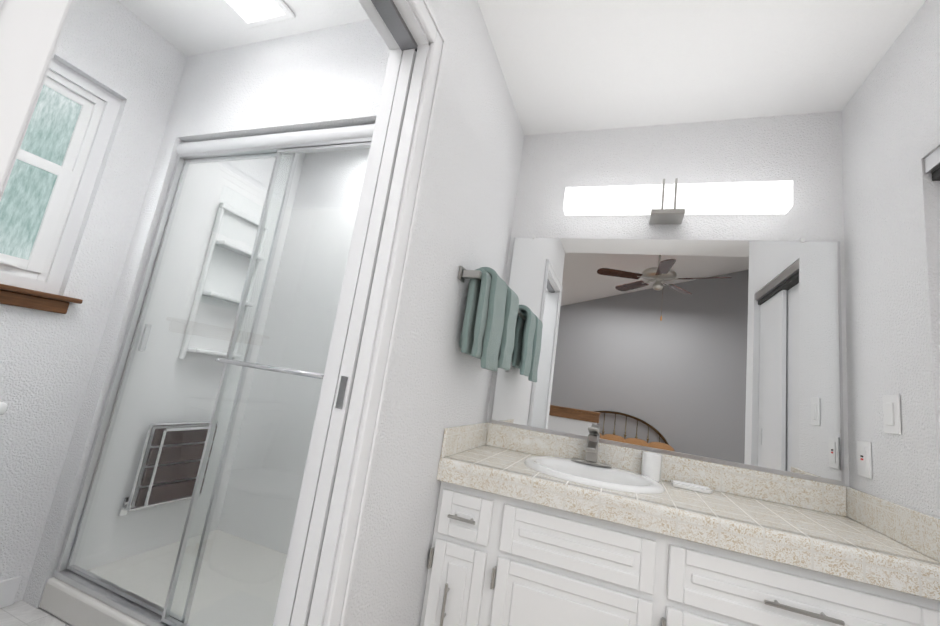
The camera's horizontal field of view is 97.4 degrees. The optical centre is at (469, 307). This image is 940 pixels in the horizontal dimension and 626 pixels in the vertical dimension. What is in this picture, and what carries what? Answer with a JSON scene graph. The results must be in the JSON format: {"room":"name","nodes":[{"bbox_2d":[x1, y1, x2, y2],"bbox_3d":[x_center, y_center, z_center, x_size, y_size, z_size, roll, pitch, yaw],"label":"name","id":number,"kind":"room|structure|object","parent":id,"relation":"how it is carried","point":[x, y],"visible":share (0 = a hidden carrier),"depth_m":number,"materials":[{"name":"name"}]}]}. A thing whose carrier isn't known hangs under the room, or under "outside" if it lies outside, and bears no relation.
{"room":"bathroom","nodes":[
{"label":"bathroom","id":0,"kind":"room"},
{"bbox_2d":[0,600,70,625],"bbox_3d":[-1.056,1.201,1.276,1.520,0.051,1.805,4,-11,21],"label":"floor","id":1,"kind":"structure","parent":0,"point":[21,613],"depth_m":1.52,"materials":[{"name":"tile"}]},
{"bbox_2d":[0,401,7,414],"bbox_3d":[-1.530,0.650,0.995,0.751,0.791,0.548,4,-11,21],"label":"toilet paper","id":2,"kind":"object","parent":1,"relation":"on","point":[3,407],"visible":1,"depth_m":1.35,"materials":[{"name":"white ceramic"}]},
{"bbox_2d":[40,124,374,625],"bbox_3d":[-0.811,0.290,1.912,1.397,2.019,0.862,4,-11,21],"label":"shower enclosure","id":3,"kind":"object","parent":1,"relation":"on","point":[184,508],"visible":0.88,"depth_m":2.01,"materials":[{"name":"white"}]},
{"bbox_2d":[0,0,527,625],"bbox_3d":[-0.144,-0.685,1.323,0.120,3.900,1.920,4,-11,21],"label":"wall","id":4,"kind":"structure","parent":0,"point":[57,369],"depth_m":1.66,"materials":[{"name":"white paint"}]},
{"bbox_2d":[0,575,21,607],"bbox_3d":[-1.886,0.984,1.168,0.015,0.100,0.905,4,-11,21],"label":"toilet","id":5,"kind":"structure","parent":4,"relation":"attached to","point":[9,588],"depth_m":1.55,"materials":[{"name":"white ceramic"}]},
{"bbox_2d":[0,284,82,313],"bbox_3d":[-1.723,-0.073,1.383,0.084,0.068,0.660,4,-11,21],"label":"sill","id":6,"kind":"structure","parent":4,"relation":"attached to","point":[27,298],"depth_m":1.55,"materials":[{"name":"brown wood"}]},
{"bbox_2d":[0,58,121,294],"bbox_3d":[-1.726,-0.548,1.495,0.077,0.895,0.570,4,-11,21],"label":"window unit","id":7,"kind":"structure","parent":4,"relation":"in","point":[45,198],"depth_m":1.64,"materials":[{"name":"white paint"}]},
{"bbox_2d":[0,0,446,625],"bbox_3d":[-0.425,0.102,0.725,0.159,2.074,0.823,4,-11,21],"label":"door frame","id":8,"kind":"structure","parent":4,"relation":"attached to","point":[320,564],"depth_m":1.04,"materials":[{"name":"white paint"}]},
{"bbox_2d":[440,422,487,457],"bbox_3d":[-0.008,0.548,1.744,0.012,0.105,0.532,4,-11,21],"label":"backsplash","id":9,"kind":"structure","parent":4,"relation":"attached to","point":[466,437],"depth_m":1.68,"materials":[{"name":"beige stone"}]},
{"bbox_2d":[458,266,518,371],"bbox_3d":[0.097,0.074,1.762,0.126,0.390,0.613,4,-11,21],"label":"towel","id":10,"kind":"object","parent":4,"relation":"attached to","point":[487,336],"visible":1,"depth_m":1.56,"materials":[{"name":"green fabric"}]},
{"bbox_2d":[118,0,925,134],"bbox_3d":[0.050,-1.860,1.596,3.160,1.460,2.044,4,-11,21],"label":"ceiling","id":11,"kind":"structure","parent":0,"point":[574,65],"depth_m":1.66,"materials":[{"name":"white paint"}]},
{"bbox_2d":[221,0,295,27],"bbox_3d":[-0.912,-1.250,1.528,0.260,0.023,0.460,4,-11,21],"label":"recessed light","id":12,"kind":"object","parent":11,"relation":"in","point":[251,13],"visible":1,"depth_m":1.68,"materials":[{"name":"white plastic"}]},
{"bbox_2d":[488,111,843,426],"bbox_3d":[0.091,0.246,2.134,3.160,2.440,0.120,4,-11,21],"label":"wall","id":13,"kind":"structure","parent":0,"point":[803,149],"depth_m":1.93,"materials":[{"name":"white paint"}]},
{"bbox_2d":[490,236,844,485],"bbox_3d":[0.800,0.137,1.834,1.364,0.957,0.011,4,-11,21],"label":"wall mirror","id":14,"kind":"object","parent":13,"relation":"attached to","point":[726,352],"visible":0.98,"depth_m":1.78,"materials":[{"name":"clear glass"}]},
{"bbox_2d":[488,423,847,517],"bbox_3d":[0.725,0.654,1.740,1.374,0.105,0.011,4,-11,21],"label":"backsplash","id":15,"kind":"structure","parent":13,"relation":"attached to","point":[793,491],"depth_m":1.65,"materials":[{"name":"beige stone"}]},
{"bbox_2d":[563,178,792,223],"bbox_3d":[0.900,-0.482,1.881,0.915,0.166,0.124,4,-11,21],"label":"vanity light bar","id":16,"kind":"object","parent":13,"relation":"attached to","point":[664,203],"visible":1,"depth_m":1.82,"materials":[{"name":"white glass"}]},
{"bbox_2d":[840,0,939,518],"bbox_3d":[1.263,0.194,0.914,0.120,2.440,1.365,4,-11,21],"label":"wall","id":17,"kind":"structure","parent":0,"point":[866,188],"depth_m":1.35,"materials":[{"name":"white paint"}]},
{"bbox_2d":[857,440,871,478],"bbox_3d":[1.360,0.523,1.426,0.011,0.120,0.080,4,-11,21],"label":"outlet","id":18,"kind":"object","parent":17,"relation":"attached to","point":[864,456],"depth_m":1.41,"materials":[{"name":"white plastic"}]},
{"bbox_2d":[883,395,900,434],"bbox_3d":[1.327,0.335,1.301,0.010,0.120,0.080,4,-11,21],"label":"light switch","id":19,"kind":"object","parent":17,"relation":"attached to","point":[891,414],"depth_m":1.29,"materials":[{"name":"white plastic"}]},
{"bbox_2d":[848,487,939,561],"bbox_3d":[1.287,0.648,1.257,0.011,0.105,0.532,4,-11,21],"label":"backsplash","id":20,"kind":"structure","parent":17,"relation":"attached to","point":[918,530],"depth_m":1.22,"materials":[{"name":"beige stone"}]},
{"bbox_2d":[924,146,939,180],"bbox_3d":[1.164,0.408,0.728,0.085,1.928,0.746,4,-11,21],"label":"closet door frame","id":21,"kind":"object","parent":17,"relation":"attached to","point":[932,162],"visible":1,"depth_m":1.22,"materials":[{"name":"white paint"}]},
{"bbox_3d":[-0.082,0.950,-0.883,5.060,0.050,5.240,4,-11,21],"label":"floor carpet","id":22,"kind":"object","parent":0,"visible":0},
{"bbox_2d":[420,482,503,625],"bbox_3d":[0.028,1.033,1.629,0.228,0.710,0.510,4,-11,21],"label":"base cabinet","id":23,"kind":"object","parent":22,"relation":"on","point":[462,556],"depth_m":1.42,"materials":[{"name":"white paint"}]},
{"bbox_2d":[488,498,671,625],"bbox_3d":[0.375,1.060,1.498,0.515,0.710,0.510,4,-11,21],"label":"base cabinet","id":24,"kind":"object","parent":22,"relation":"on","point":[533,528],"depth_m":1.30,"materials":[{"name":"white paint"}]},
{"bbox_2d":[437,446,939,601],"bbox_3d":[0.626,0.687,1.484,1.398,0.078,0.534,4,-11,21],"label":"countertop","id":25,"kind":"structure","parent":24,"relation":"on","point":[834,545],"depth_m":1.23,"materials":[{"name":"beige stone"}]},
{"bbox_2d":[512,450,675,501],"bbox_3d":[0.457,0.698,1.578,0.516,0.155,0.444,4,-11,21],"label":"sink","id":26,"kind":"object","parent":25,"relation":"in","point":[624,479],"depth_m":1.61,"materials":[{"name":"white ceramic"}]},
{"bbox_2d":[576,427,611,465],"bbox_3d":[0.506,0.574,1.711,0.164,0.151,0.155,4,-11,21],"label":"faucet","id":27,"kind":"object","parent":25,"relation":"on","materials":[{"name":"silver metal"}]},
{"bbox_2d":[641,451,661,481],"bbox_3d":[0.734,0.643,1.672,0.073,0.103,0.073,4,-11,21],"label":"cup","id":28,"kind":"object","parent":25,"relation":"on","point":[651,465],"visible":0.81,"depth_m":1.65,"materials":[{"name":"white ceramic"}]},
{"bbox_2d":[671,480,712,493],"bbox_3d":[0.856,0.693,1.598,0.139,0.014,0.087,4,-11,21],"label":"soap dish","id":29,"kind":"object","parent":25,"relation":"on","point":[691,486],"visible":1,"depth_m":1.58,"materials":[{"name":"white ceramic"}]},
{"bbox_2d":[664,538,939,625],"bbox_3d":[0.920,1.101,1.293,0.653,0.710,0.510,4,-11,21],"label":"base cabinet","id":30,"kind":"object","parent":22,"relation":"on","point":[707,586],"depth_m":1.13,"materials":[{"name":"white paint"}]}
]}

